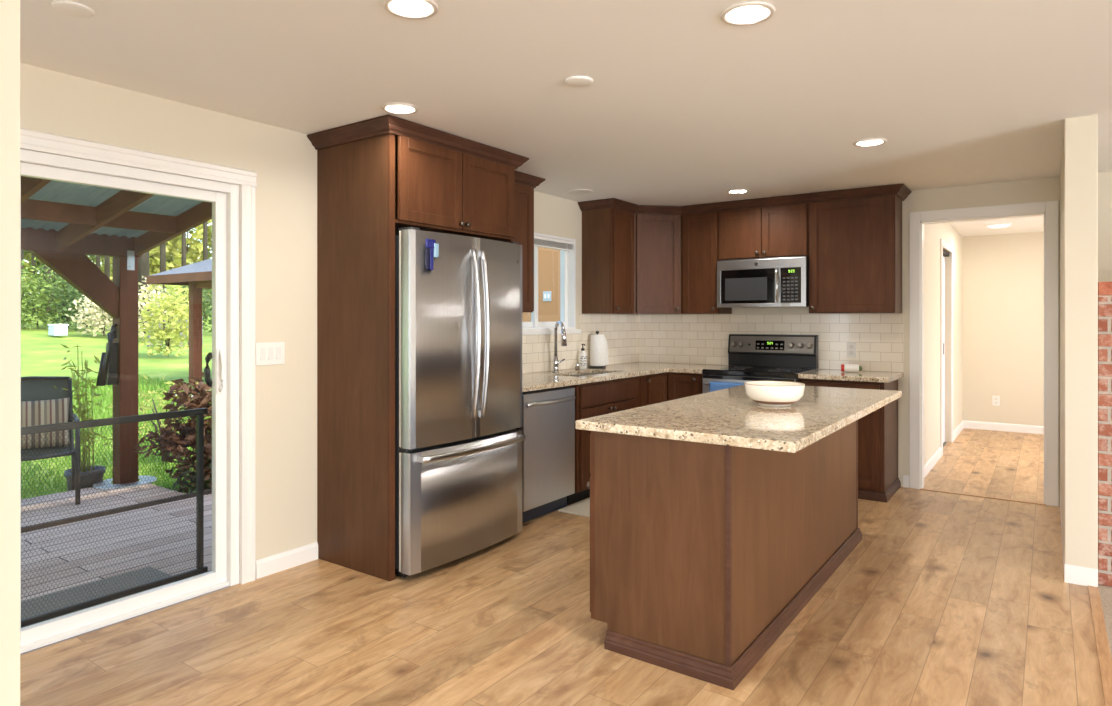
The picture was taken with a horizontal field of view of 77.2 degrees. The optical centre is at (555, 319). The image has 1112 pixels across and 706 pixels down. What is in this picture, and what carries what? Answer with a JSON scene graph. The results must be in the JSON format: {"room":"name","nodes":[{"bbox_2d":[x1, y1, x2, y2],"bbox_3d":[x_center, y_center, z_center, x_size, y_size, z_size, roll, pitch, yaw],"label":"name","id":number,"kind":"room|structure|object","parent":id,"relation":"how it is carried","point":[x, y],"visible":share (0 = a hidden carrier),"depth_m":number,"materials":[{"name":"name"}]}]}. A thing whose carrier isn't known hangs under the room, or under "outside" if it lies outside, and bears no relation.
{"room":"kitchen","nodes":[
{"label":"kitchen","id":0,"kind":"room"},
{"bbox_2d":[0,0,19,705],"bbox_3d":[-2.519,0.160,-1.358,0.129,2.400,5.871,0,0,35],"label":"wall","id":1,"kind":"structure","parent":0,"point":[9,9],"depth_m":0.99,"materials":[{"name":"beige paint"}]},
{"bbox_2d":[64,466,105,490],"bbox_3d":[-4.107,1.460,6.071,0.300,0.310,0.300,0,0,35],"label":"pot","id":2,"kind":"object","parent":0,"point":[83,469],"depth_m":5.99,"materials":[{"name":"grey"}]},
{"bbox_2d":[20,63,624,582],"bbox_3d":[-2.623,0.160,2.317,0.160,2.400,11.990,0,0,35],"label":"wall","id":3,"kind":"structure","parent":0,"point":[284,161],"depth_m":3.73,"materials":[{"name":"beige paint"}]},
{"bbox_2d":[21,408,207,626],"bbox_3d":[-2.368,0.912,2.906,0.105,0.904,1.805,0,0,35],"label":"gate","id":4,"kind":"object","parent":3,"relation":"attached to","point":[199,413],"visible":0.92,"depth_m":3.28,"materials":[{"name":"black plastic"}]},
{"bbox_2d":[20,128,256,653],"bbox_3d":[-2.220,0.293,2.876,0.193,2.134,2.001,0,0,35],"label":"door","id":5,"kind":"structure","parent":3,"relation":"in","point":[224,197],"depth_m":3.52,"materials":[{"name":"white plastic"}]},
{"bbox_2d":[256,342,284,365],"bbox_3d":[-1.525,0.182,3.720,0.010,0.120,0.168,0,0,35],"label":"light switch","id":6,"kind":"object","parent":3,"relation":"attached to","point":[267,353],"visible":1,"depth_m":3.72,"materials":[{"name":"white plastic"}]},
{"bbox_2d":[255,542,317,578],"bbox_3d":[-1.464,1.312,3.803,0.013,0.095,0.377,0,0,35],"label":"baseboard","id":7,"kind":"structure","parent":3,"relation":"attached to","point":[266,566],"depth_m":3.79,"materials":[{"name":"white paint"}]},
{"bbox_2d":[515,171,544,311],"bbox_3d":[-0.419,-0.544,4.969,0.370,0.984,0.658,0,0,35],"label":"upper cabinet","id":8,"kind":"object","parent":3,"relation":"attached to","point":[525,184],"visible":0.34,"depth_m":5.02,"materials":[{"name":"brown wood"}]},
{"bbox_2d":[522,233,580,334],"bbox_3d":[-0.111,-0.291,5.829,0.180,0.828,0.905,0,0,35],"label":"window","id":9,"kind":"structure","parent":3,"relation":"in","point":[567,284],"depth_m":6.12,"materials":[{"name":"white plastic"}]},
{"bbox_2d":[534,235,572,297],"bbox_3d":[-0.082,-0.437,5.812,0.037,0.494,0.760,0,0,35],"label":"mini blind","id":10,"kind":"object","parent":9,"relation":"attached to","point":[539,241],"visible":0.62,"depth_m":5.88,"materials":[{"name":"white paint"}]},
{"bbox_2d":[522,314,638,373],"bbox_3d":[0.045,0.189,5.935,0.012,0.482,2.738,0,0,35],"label":"backsplash","id":11,"kind":"structure","parent":3,"relation":"attached to","point":[621,331],"depth_m":6.25,"materials":[{"name":"beige tile"}]},
{"bbox_2d":[582,208,633,313],"bbox_3d":[0.489,-0.522,6.265,0.354,0.940,0.400,0,0,35],"label":"upper cabinet","id":12,"kind":"object","parent":3,"relation":"attached to","point":[607,234],"visible":0.98,"depth_m":6.12,"materials":[{"name":"brown wood"}]},
{"bbox_2d":[634,214,681,313],"bbox_3d":[0.906,-0.522,6.610,0.634,0.940,0.639,0,0,35],"label":"upper cabinet","id":13,"kind":"object","parent":3,"relation":"attached to","point":[657,238],"visible":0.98,"depth_m":6.38,"materials":[{"name":"brown wood"}]},
{"bbox_2d":[20,428,1104,705],"bbox_3d":[0.921,1.390,2.166,5.800,0.060,15.600,0,0,35],"label":"floor","id":14,"kind":"structure","parent":0,"point":[942,599],"depth_m":3.01,"materials":[{"name":"brown wood"}]},
{"bbox_2d":[307,114,528,580],"bbox_3d":[-0.785,0.162,4.188,0.676,2.395,1.168,0,0,35],"label":"tall cabinet","id":15,"kind":"object","parent":14,"relation":"on","point":[448,183],"visible":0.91,"depth_m":3.79,"materials":[{"name":"brown wood"}]},
{"bbox_2d":[395,227,525,577],"bbox_3d":[-0.702,0.433,4.129,0.741,1.830,0.943,0,0,35],"label":"refrigerator","id":16,"kind":"object","parent":14,"relation":"on","point":[458,323],"visible":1,"depth_m":3.82,"materials":[{"name":"grey metal"}]},
{"bbox_2d":[425,239,438,269],"bbox_3d":[-0.655,-0.343,3.680,0.017,0.161,0.086,0,0,35],"label":"clip","id":17,"kind":"object","parent":16,"relation":"attached to","point":[433,252],"visible":1,"depth_m":3.67,"materials":[{"name":"blue plastic"}]},
{"bbox_2d":[516,386,574,522],"bbox_3d":[-0.249,0.920,4.925,0.620,0.871,0.606,0,0,35],"label":"dishwasher","id":18,"kind":"object","parent":14,"relation":"on","point":[548,415],"visible":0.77,"depth_m":4.75,"materials":[{"name":"grey metal"}]},
{"bbox_2d":[558,498,589,516],"bbox_3d":[0.455,1.354,5.088,0.540,0.012,0.770,0,0,35],"label":"rug","id":19,"kind":"object","parent":14,"relation":"on","point":[582,508],"visible":0.27,"depth_m":4.94,"materials":[{"name":"beige fabric"}]},
{"bbox_2d":[567,376,639,504],"bbox_3d":[0.208,0.914,5.597,0.640,0.889,0.955,0,0,35],"label":"base cabinet","id":20,"kind":"object","parent":14,"relation":"on","point":[593,399],"visible":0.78,"depth_m":5.20,"materials":[{"name":"brown wood"}]},
{"bbox_2d":[640,372,703,406],"bbox_3d":[0.926,0.914,6.333,0.960,0.889,1.063,0,0,35],"label":"base cabinet","id":21,"kind":"object","parent":14,"relation":"on","point":[660,387],"visible":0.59,"depth_m":6.08,"materials":[{"name":"brown wood"}]},
{"bbox_2d":[522,362,726,391],"bbox_3d":[0.439,0.419,5.646,0.966,0.096,2.754,0,0,35],"label":"countertop","id":22,"kind":"structure","parent":21,"relation":"on","point":[540,380],"depth_m":5.72,"materials":[{"name":"stone"}]},
{"bbox_2d":[552,321,566,371],"bbox_3d":[0.027,0.221,5.651,0.112,0.418,0.234,0,0,-4],"label":"faucet","id":23,"kind":"object","parent":22,"relation":"on","point":[556,361],"visible":1,"depth_m":5.69,"materials":[{"name":"silver metal"}]},
{"bbox_2d":[579,344,586,368],"bbox_3d":[0.236,0.321,6.082,0.077,0.218,0.075,0,0,35],"label":"soap bottle","id":24,"kind":"object","parent":22,"relation":"on","point":[582,355],"visible":0.98,"depth_m":6.05,"materials":[{"name":"white plastic"}]},
{"bbox_2d":[589,331,608,367],"bbox_3d":[0.373,0.265,6.235,0.156,0.328,0.163,0,0,35],"label":"paper towel holder","id":25,"kind":"object","parent":22,"relation":"on","point":[598,346],"visible":1,"depth_m":6.18,"materials":[{"name":"white paper"}]},
{"bbox_2d":[587,420,861,689],"bbox_3d":[0.993,0.913,3.626,0.686,0.891,2.152,0,0,35],"label":"kitchen island","id":26,"kind":"object","parent":14,"relation":"on","point":[702,555],"visible":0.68,"depth_m":2.80,"materials":[{"name":"brown wood"}]},
{"bbox_2d":[576,385,901,452],"bbox_3d":[1.081,0.448,3.574,0.923,0.038,2.158,0,0,35],"label":"island countertop","id":27,"kind":"structure","parent":26,"relation":"on","point":[728,416],"depth_m":3.05,"materials":[{"name":"stone"}]},
{"bbox_2d":[744,381,804,406],"bbox_3d":[1.098,0.374,3.499,0.290,0.108,0.290,0,0,35],"label":"bowl","id":28,"kind":"object","parent":27,"relation":"on","point":[765,393],"visible":1,"depth_m":3.40,"materials":[{"name":"beige ceramic"}]},
{"bbox_2d":[702,334,817,392],"bbox_3d":[1.743,0.745,5.961,0.792,1.222,0.726,0,0,35],"label":"range","id":29,"kind":"object","parent":14,"relation":"on","point":[769,352],"visible":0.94,"depth_m":6.07,"materials":[{"name":"black metal"}]},
{"bbox_2d":[709,382,743,391],"bbox_3d":[1.411,0.691,5.764,0.290,0.339,0.034,0,0,35],"label":"dish towel","id":30,"kind":"object","parent":29,"relation":"hanging from","point":[713,386],"visible":0.26,"depth_m":5.78,"materials":[{"name":"blue fabric"}]},
{"bbox_2d":[702,365,816,377],"bbox_3d":[1.744,0.443,5.961,0.792,0.040,0.595,0,0,35],"label":"cooktop","id":31,"kind":"object","parent":29,"relation":"in","point":[735,371],"depth_m":5.84,"materials":[{"name":"grey glass"}]},
{"bbox_2d":[799,379,900,502],"bbox_3d":[2.361,0.914,5.588,0.642,0.889,0.640,0,0,35],"label":"base cabinet","id":32,"kind":"object","parent":14,"relation":"on","point":[878,480],"visible":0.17,"depth_m":5.26,"materials":[{"name":"brown wood"}]},
{"bbox_2d":[798,369,903,382],"bbox_3d":[2.368,0.449,5.579,0.660,0.037,0.632,0,0,35],"label":"countertop","id":33,"kind":"structure","parent":32,"relation":"on","point":[822,374],"depth_m":5.43,"materials":[{"name":"stone"}]},
{"bbox_2d":[841,364,861,371],"bbox_3d":[2.403,0.397,5.658,0.158,0.066,0.066,0,0,21],"label":"spice jar","id":34,"kind":"object","parent":33,"relation":"on","point":[844,367],"visible":1,"depth_m":5.64,"materials":[{"name":"white plastic"}]},
{"bbox_2d":[20,0,1111,236],"bbox_3d":[2.792,-1.140,0.828,10.640,0.200,15.820,0,0,35],"label":"ceiling","id":35,"kind":"structure","parent":0,"point":[683,105],"depth_m":3.00,"materials":[{"name":"paint"}]},
{"bbox_2d":[51,0,94,17],"bbox_3d":[-1.613,-1.035,2.325,0.120,0.010,0.120,0,0,35],"label":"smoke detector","id":36,"kind":"object","parent":35,"relation":"in","point":[70,8],"visible":1,"depth_m":2.31,"materials":[{"name":"white plastic"}]},
{"bbox_2d":[381,102,418,114],"bbox_3d":[-0.767,-1.052,3.422,0.180,0.040,0.180,0,0,35],"label":"recessed light","id":37,"kind":"object","parent":35,"relation":"in","point":[399,108],"visible":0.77,"depth_m":3.46,"materials":[{"name":"beige"}]},
{"bbox_2d":[383,0,438,18],"bbox_3d":[-0.481,-1.052,2.309,0.180,0.040,0.180,0,0,35],"label":"recessed light","id":38,"kind":"object","parent":35,"relation":"in","point":[407,9],"visible":1,"depth_m":2.35,"materials":[{"name":"beige"}]},
{"bbox_2d":[565,76,592,86],"bbox_3d":[0.100,-1.034,3.029,0.124,0.012,0.124,0,0,35],"label":"smoke detector","id":39,"kind":"object","parent":35,"relation":"attached to","point":[574,81],"visible":1,"depth_m":3.01,"materials":[{"name":"white plastic"}]},
{"bbox_2d":[568,189,592,193],"bbox_3d":[0.199,-1.037,5.644,0.200,0.006,0.200,0,0,35],"label":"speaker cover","id":40,"kind":"object","parent":35,"relation":"attached to","point":[574,191],"visible":1,"depth_m":5.62,"materials":[{"name":"white plastic"}]},
{"bbox_2d":[726,189,748,193],"bbox_3d":[1.472,-1.052,5.636,0.180,0.040,0.180,0,0,35],"label":"recessed light","id":41,"kind":"object","parent":35,"relation":"in","point":[734,191],"visible":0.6,"depth_m":5.68,"materials":[{"name":"beige"}]},
{"bbox_2d":[720,1,774,25],"bbox_3d":[0.650,-1.052,2.363,0.180,0.040,0.180,0,0,35],"label":"recessed light","id":42,"kind":"object","parent":35,"relation":"in","point":[751,12],"visible":0.94,"depth_m":2.40,"materials":[{"name":"beige"}]},
{"bbox_2d":[853,138,886,146],"bbox_3d":[1.840,-1.052,4.078,0.180,0.040,0.180,0,0,35],"label":"recessed light","id":43,"kind":"object","parent":35,"relation":"in","point":[869,142],"visible":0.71,"depth_m":4.11,"materials":[{"name":"beige"}]},
{"bbox_2d":[986,223,1011,227],"bbox_3d":[4.835,-1.021,7.604,0.240,0.038,0.240,0,0,35],"label":"recessed light","id":44,"kind":"object","parent":35,"relation":"in","point":[994,225],"visible":1,"depth_m":7.54,"materials":[{"name":"white paint"}]},
{"bbox_2d":[652,172,1111,505],"bbox_3d":[5.116,0.160,4.109,10.640,2.400,0.120,0,0,35],"label":"wall","id":45,"kind":"structure","parent":0,"point":[1041,189],"depth_m":5.45,"materials":[{"name":"beige paint"}]},
{"bbox_2d":[682,212,731,313],"bbox_3d":[1.384,-0.522,6.437,0.359,0.940,0.366,0,0,35],"label":"upper cabinet","id":46,"kind":"object","parent":45,"relation":"attached to","point":[700,231],"visible":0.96,"depth_m":6.31,"materials":[{"name":"brown wood"}]},
{"bbox_2d":[578,184,911,214],"bbox_3d":[1.556,-1.000,5.968,2.722,0.071,0.666,0,0,16],"label":"crown molding","id":47,"kind":"structure","parent":45,"relation":"attached to","point":[901,191],"depth_m":5.98,"materials":[{"name":"brown wood"}]},
{"bbox_2d":[719,203,808,259],"bbox_3d":[1.852,-0.760,6.106,0.782,0.464,0.366,0,0,35],"label":"upper cabinet","id":48,"kind":"object","parent":45,"relation":"attached to","point":[775,231],"visible":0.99,"depth_m":5.97,"materials":[{"name":"brown wood"}]},
{"bbox_2d":[717,256,808,307],"bbox_3d":[1.835,-0.316,6.080,0.772,0.420,0.427,0,0,35],"label":"microwave","id":49,"kind":"object","parent":48,"relation":"attached to","point":[777,281],"visible":0.98,"depth_m":5.93,"materials":[{"name":"grey metal"}]},
{"bbox_2d":[639,313,903,371],"bbox_3d":[1.831,0.189,6.354,2.434,0.482,0.012,0,0,35],"label":"backsplash","id":50,"kind":"structure","parent":45,"relation":"attached to","point":[703,339],"depth_m":6.22,"materials":[{"name":"beige tile"}]},
{"bbox_2d":[847,343,855,356],"bbox_3d":[2.494,0.255,5.874,0.076,0.120,0.006,0,0,35],"label":"outlet","id":51,"kind":"object","parent":45,"relation":"attached to","point":[851,347],"visible":1,"depth_m":5.87,"materials":[{"name":"white plastic"}]},
{"bbox_2d":[809,195,901,312],"bbox_3d":[2.439,-0.522,5.690,0.653,0.940,0.366,0,0,35],"label":"upper cabinet","id":52,"kind":"object","parent":45,"relation":"attached to","point":[855,245],"visible":0.99,"depth_m":5.55,"materials":[{"name":"brown wood"}]},
{"bbox_2d":[903,475,908,487],"bbox_3d":[2.839,1.312,5.640,0.043,0.095,0.013,0,0,35],"label":"baseboard","id":53,"kind":"structure","parent":45,"relation":"attached to","point":[905,477],"depth_m":5.64,"materials":[{"name":"white paint"}]},
{"bbox_2d":[920,488,1045,504],"bbox_3d":[3.256,1.357,5.345,0.825,0.005,0.037,0,0,35],"label":"trim","id":54,"kind":"structure","parent":45,"relation":"attached to","point":[920,488],"depth_m":5.33,"materials":[{"name":"brown wood"}]},
{"bbox_2d":[909,201,1058,506],"bbox_3d":[3.291,0.247,5.393,0.977,2.225,0.143,0,0,35],"label":"door frame","id":55,"kind":"structure","parent":45,"relation":"in","point":[1049,210],"depth_m":5.34,"materials":[{"name":"white paint"}]},
{"bbox_2d":[924,223,962,464],"bbox_3d":[3.991,0.160,7.265,0.115,2.400,3.730,0,0,35],"label":"wall","id":56,"kind":"structure","parent":0,"point":[933,233],"depth_m":6.83,"materials":[{"name":"beige paint"}]},
{"bbox_2d":[924,447,941,477],"bbox_3d":[3.397,1.312,6.314,0.013,0.095,1.488,0,0,35],"label":"baseboard","id":57,"kind":"structure","parent":56,"relation":"attached to","point":[936,456],"depth_m":6.38,"materials":[{"name":"white paint"}]},
{"bbox_2d":[940,239,952,454],"bbox_3d":[4.077,0.278,7.363,0.122,2.165,1.000,0,0,35],"label":"door frame","id":58,"kind":"structure","parent":56,"relation":"in","point":[943,244],"depth_m":7.60,"materials":[{"name":"white paint"}]},
{"bbox_2d":[963,232,1043,425],"bbox_3d":[6.432,0.160,7.870,3.400,2.400,0.120,0,0,35],"label":"wall","id":59,"kind":"structure","parent":0,"point":[1003,274],"depth_m":8.49,"materials":[{"name":"beige paint"}]},
{"bbox_2d":[992,396,999,405],"bbox_3d":[5.392,0.995,8.529,0.076,0.120,0.006,0,0,35],"label":"outlet","id":60,"kind":"object","parent":59,"relation":"attached to","point":[995,399],"visible":1,"depth_m":8.52,"materials":[{"name":"white plastic"}]},
{"bbox_2d":[953,420,1043,440],"bbox_3d":[6.074,1.312,7.308,3.234,0.095,1.210,0,0,35],"label":"baseboard","id":61,"kind":"structure","parent":59,"relation":"attached to","point":[1020,428],"depth_m":8.45,"materials":[{"name":"white paint"}]},
{"bbox_2d":[1060,114,1097,568],"bbox_3d":[3.205,0.160,4.293,0.136,2.400,1.788,0,0,35],"label":"wall","id":62,"kind":"structure","parent":0,"point":[1079,161],"depth_m":3.57,"materials":[{"name":"beige paint"}]},
{"bbox_2d":[1060,499,1097,586],"bbox_3d":[3.205,1.312,4.293,0.137,0.095,1.788,0,0,35],"label":"baseboard","id":63,"kind":"structure","parent":62,"relation":"attached to","point":[1078,575],"depth_m":3.57,"materials":[{"name":"white paint"}]},
{"bbox_2d":[1088,585,1111,705],"bbox_3d":[-0.152,1.357,-0.531,0.045,0.007,9.958,0,0,35],"label":"trim","id":64,"kind":"structure","parent":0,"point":[1101,638],"depth_m":2.90,"materials":[{"name":"brown wood"}]},
{"bbox_2d":[1098,585,1111,657],"bbox_3d":[3.154,1.387,-1.775,6.800,0.066,11.750,0,0,35],"label":"floor","id":65,"kind":"structure","parent":0,"point":[1105,592],"depth_m":3.27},
{"bbox_2d":[1098,281,1111,586],"bbox_3d":[3.704,0.581,3.409,1.695,1.546,0.875,0,0,35],"label":"brick wall","id":66,"kind":"structure","parent":65,"relation":"on","point":[1104,288],"depth_m":3.54,"materials":[{"name":"red brick"}]},
{"label":"outside","id":67,"kind":"structure","parent":0,"visible":0},
{"bbox_2d":[20,494,239,654],"bbox_3d":[-3.184,1.460,3.481,2.100,0.040,10.000,0,0,35],"label":"deck","id":68,"kind":"object","parent":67,"point":[207,498],"depth_m":4.38,"materials":[{"name":"grey wood"}]},
{"bbox_2d":[21,566,172,627],"bbox_3d":[-2.469,1.434,3.391,0.550,0.012,1.180,0,0,35],"label":"doormat","id":69,"kind":"object","parent":68,"relation":"on","point":[94,593],"visible":0.41,"depth_m":3.64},
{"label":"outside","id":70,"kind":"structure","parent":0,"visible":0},
{"bbox_2d":[21,483,182,526],"bbox_3d":[-5.361,1.454,3.123,0.960,0.052,6.900,0,0,35],"label":"deck","id":71,"kind":"object","parent":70,"point":[112,494],"visible":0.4,"depth_m":5.46,"materials":[{"name":"grey wood"}]},
{"bbox_2d":[21,376,79,504],"bbox_3d":[-4.135,0.950,5.475,0.612,0.962,0.721,0,0,-37],"label":"patio chair","id":72,"kind":"object","parent":71,"relation":"on","point":[33,388],"visible":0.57,"depth_m":5.75,"materials":[{"name":"grey metal"}]},
{"bbox_2d":[21,397,69,449],"bbox_3d":[-4.214,0.848,5.627,0.470,0.392,0.209,0,0,-38],"label":"cushion","id":73,"kind":"object","parent":72,"relation":"on","point":[43,412],"visible":0.59,"depth_m":5.62,"materials":[{"name":"fabric"}]},
{"bbox_2d":[21,176,211,488],"bbox_3d":[-4.297,0.074,2.943,3.285,2.708,6.235,0,0,35],"label":"patio cover","id":74,"kind":"object","parent":71,"relation":"on","point":[62,223],"visible":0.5,"depth_m":5.65,"materials":[{"name":"brown wood"}]},
{"bbox_2d":[96,324,117,385],"bbox_3d":[-3.846,0.300,5.947,0.102,0.527,0.192,0,0,22],"label":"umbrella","id":75,"kind":"object","parent":74,"relation":"hanging from","point":[108,368],"visible":1,"depth_m":5.96,"materials":[{"name":"grey fabric"}]},
{"bbox_2d":[21,489,211,532],"bbox_3d":[-4.055,1.485,4.098,0.045,0.150,10.000,0,0,35],"label":"trim","id":76,"kind":"structure","parent":71,"relation":"attached to","point":[208,491],"depth_m":5.14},
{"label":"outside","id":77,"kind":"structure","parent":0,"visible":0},
{"bbox_2d":[21,295,211,498],"bbox_3d":[-32.165,-0.568,35.038,87.000,4.375,100.000,0,0,35],"label":"lawn","id":78,"kind":"structure","parent":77,"point":[42,354],"depth_m":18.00,"materials":[{"name":"green plant"}]},
{"bbox_2d":[21,251,23,321],"bbox_3d":[-23.001,-8.512,29.857,3.745,17.486,3.950,0,0,35],"label":"tree","id":79,"kind":"object","parent":78,"relation":"on","point":[22,252],"visible":0.02,"depth_m":29.98,"materials":[{"name":"green plant"}]},
{"bbox_2d":[24,253,42,296],"bbox_3d":[-35.918,-6.328,46.055,4.755,11.185,5.157,0,0,35],"label":"tree","id":80,"kind":"object","parent":78,"relation":"on","point":[26,255],"visible":0.02,"depth_m":46.26,"materials":[{"name":"green plant"}]},
{"bbox_2d":[31,254,35,306],"bbox_3d":[-25.537,-9.766,33.961,3.601,19.543,4.128,0,0,35],"label":"tree","id":81,"kind":"object","parent":78,"relation":"on","point":[33,261],"visible":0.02,"depth_m":33.93,"materials":[{"name":"green plant"}]},
{"bbox_2d":[21,272,60,328],"bbox_3d":[-20.127,-0.727,26.025,2.618,2.253,2.672,0,0,35],"label":"bush","id":82,"kind":"object","parent":78,"relation":"on","point":[24,313],"visible":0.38,"depth_m":26.05,"materials":[{"name":"green plant"}]},
{"bbox_2d":[43,263,52,318],"bbox_3d":[-23.975,-10.642,33.109,3.690,21.478,3.708,0,0,-2],"label":"tree","id":83,"kind":"object","parent":78,"relation":"on","point":[44,267],"visible":0.02,"depth_m":32.85,"materials":[{"name":"green plant"}]},
{"bbox_2d":[21,257,78,328],"bbox_3d":[-20.090,-1.017,26.962,3.058,2.827,3.064,0,0,35],"label":"bush","id":84,"kind":"object","parent":78,"relation":"on","point":[42,281],"visible":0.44,"depth_m":26.84,"materials":[{"name":"green plant"}]},
{"bbox_2d":[48,324,67,335],"bbox_3d":[-17.172,0.355,24.000,0.560,0.390,0.440,0,0,35],"label":"storage bin","id":85,"kind":"object","parent":78,"relation":"on","point":[53,329],"visible":1,"depth_m":23.83,"materials":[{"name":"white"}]},
{"bbox_2d":[21,267,96,327],"bbox_3d":[-19.794,-0.987,27.988,2.954,2.680,3.046,0,0,35],"label":"bush","id":86,"kind":"object","parent":78,"relation":"on","point":[57,276],"visible":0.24,"depth_m":27.43,"materials":[{"name":"green plant"}]},
{"bbox_2d":[24,251,95,303],"bbox_3d":[-33.182,-6.121,47.379,4.794,10.867,5.386,0,0,35],"label":"tree","id":87,"kind":"object","parent":78,"relation":"on","point":[93,259],"visible":0.02,"depth_m":46.36,"materials":[{"name":"green plant"}]},
{"bbox_2d":[45,279,111,330],"bbox_3d":[-18.269,-0.706,27.036,2.645,2.312,2.603,0,0,35],"label":"bush","id":88,"kind":"object","parent":78,"relation":"on","point":[73,310],"visible":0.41,"depth_m":26.45,"materials":[{"name":"green plant"}]},
{"bbox_2d":[54,344,112,490],"bbox_3d":[-4.135,0.910,6.026,0.498,1.411,0.498,0,0,-4],"label":"bamboo","id":89,"kind":"object","parent":78,"relation":"on","point":[82,415],"visible":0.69,"depth_m":6.04,"materials":[{"name":"green plant"}]},
{"bbox_2d":[65,295,112,335],"bbox_3d":[-16.239,-0.246,24.994,2.187,1.731,2.224,0,0,35],"label":"bush","id":90,"kind":"object","parent":78,"relation":"on","point":[96,313],"visible":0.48,"depth_m":24.55,"materials":[{"name":"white plant"}]},
{"bbox_2d":[87,255,112,275],"bbox_3d":[-34.544,-6.456,52.994,5.268,11.236,5.544,0,0,35],"label":"tree","id":91,"kind":"object","parent":78,"relation":"on","point":[88,256],"visible":0.03,"depth_m":52.45,"materials":[{"name":"green plant"}]},
{"bbox_2d":[104,256,109,319],"bbox_3d":[-21.263,-10.025,32.913,3.480,20.480,3.722,0,0,14],"label":"tree","id":92,"kind":"object","parent":78,"relation":"on","point":[106,259],"visible":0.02,"depth_m":32.91,"materials":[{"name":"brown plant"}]},
{"bbox_2d":[100,247,167,292],"bbox_3d":[-28.306,-6.028,45.450,5.208,11.158,5.206,0,0,-16],"label":"tree","id":93,"kind":"object","parent":78,"relation":"on","point":[151,266],"visible":0.04,"depth_m":45.70,"materials":[{"name":"green plant"}]},
{"bbox_2d":[110,276,176,339],"bbox_3d":[-14.130,-0.404,24.027,2.147,2.238,2.222,0,0,35],"label":"bush","id":94,"kind":"object","parent":78,"relation":"on","point":[142,303],"visible":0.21,"depth_m":23.82,"materials":[{"name":"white plant"}]},
{"bbox_2d":[138,251,149,324],"bbox_3d":[-18.204,-10.372,31.084,4.026,21.545,3.960,0,0,35],"label":"tree","id":95,"kind":"object","parent":78,"relation":"on","point":[143,263],"visible":0.02,"depth_m":30.84,"materials":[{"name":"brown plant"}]},
{"bbox_2d":[107,374,211,465],"bbox_3d":[-4.262,1.101,7.614,1.101,1.043,1.056,0,0,35],"label":"shrub","id":96,"kind":"object","parent":78,"relation":"on","point":[143,411],"visible":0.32,"depth_m":7.56,"materials":[{"name":"green plant"}]},
{"bbox_2d":[160,243,165,313],"bbox_3d":[-22.666,-9.823,39.980,3.767,19.547,3.629,0,0,35],"label":"tree","id":97,"kind":"object","parent":78,"relation":"on","point":[163,246],"visible":0.02,"depth_m":39.88,"materials":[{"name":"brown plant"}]},
{"bbox_2d":[138,285,188,356],"bbox_3d":[-10.621,-0.022,18.969,1.713,2.070,1.659,0,0,35],"label":"bush","id":98,"kind":"object","parent":78,"relation":"on","point":[175,308],"visible":0.9,"depth_m":18.80,"materials":[{"name":"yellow plant"}]},
{"bbox_2d":[133,372,211,494],"bbox_3d":[-3.108,1.041,6.153,1.014,1.166,0.957,0,0,35],"label":"shrub","id":99,"kind":"object","parent":78,"relation":"on","point":[201,400],"visible":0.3,"depth_m":5.94,"materials":[{"name":"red plant"}]},
{"bbox_2d":[147,315,202,346],"bbox_3d":[-12.299,0.362,22.500,1.601,1.015,0.138,0,0,-43],"label":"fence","id":100,"kind":"object","parent":78,"relation":"on","point":[149,336],"visible":0.18,"depth_m":22.55,"materials":[{"name":"wood"}]},
{"bbox_2d":[146,258,211,385],"bbox_3d":[-4.962,-0.366,14.145,4.590,3.749,4.290,0,0,35],"label":"gazebo","id":101,"kind":"object","parent":78,"relation":"on","point":[198,276],"visible":0.12,"depth_m":13.73,"materials":[{"name":"brown wood"}]},
{"bbox_2d":[148,285,211,329],"bbox_3d":[-15.787,-0.909,29.977,3.178,2.792,3.131,0,0,35],"label":"bush","id":102,"kind":"object","parent":78,"relation":"on","point":[153,285],"visible":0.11,"depth_m":30.00,"materials":[{"name":"green plant"}]},
{"bbox_2d":[149,219,211,303],"bbox_3d":[-25.239,-5.853,46.946,4.804,11.017,5.272,0,0,35],"label":"tree","id":103,"kind":"object","parent":78,"relation":"on","point":[172,245],"visible":0.22,"depth_m":46.46,"materials":[{"name":"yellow plant"}]},
{"bbox_2d":[181,232,185,303],"bbox_3d":[-19.762,-9.079,36.957,3.506,18.476,4.036,0,0,35],"label":"tree","id":104,"kind":"object","parent":78,"relation":"on","point":[183,234],"visible":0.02,"depth_m":36.92,"materials":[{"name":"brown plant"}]},
{"bbox_2d":[171,223,211,303],"bbox_3d":[-25.515,-6.096,51.829,5.798,11.166,4.730,0,0,-19],"label":"tree","id":105,"kind":"object","parent":78,"relation":"on","point":[210,244],"visible":0.02,"depth_m":51.19,"materials":[{"name":"green plant"}]},
{"bbox_2d":[182,289,211,331],"bbox_3d":[-13.306,-0.750,28.041,3.397,2.762,3.302,0,0,35],"label":"bush","id":106,"kind":"object","parent":78,"relation":"on","point":[206,297],"visible":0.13,"depth_m":27.53,"materials":[{"name":"green plant"}]},
{"bbox_2d":[202,221,207,318],"bbox_3d":[-20.791,-10.230,41.100,3.685,20.463,3.949,0,0,35],"label":"tree","id":107,"kind":"object","parent":78,"relation":"on","point":[205,225],"visible":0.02,"depth_m":40.88,"materials":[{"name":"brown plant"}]},
{"bbox_2d":[522,247,559,321],"bbox_3d":[-0.385,0.010,10.762,5.930,3.300,0.120,0,0,35],"label":"wall","id":108,"kind":"structure","parent":78,"relation":"on","point":[548,259],"depth_m":10.50,"materials":[{"name":"brown paint"}]},
{"bbox_2d":[543,291,550,300],"bbox_3d":[-0.135,-0.350,10.501,0.150,0.150,0.018,0,0,35],"label":"switch","id":109,"kind":"object","parent":108,"relation":"attached to","point":[546,294],"visible":1,"depth_m":10.50,"materials":[{"name":"grey plastic"}]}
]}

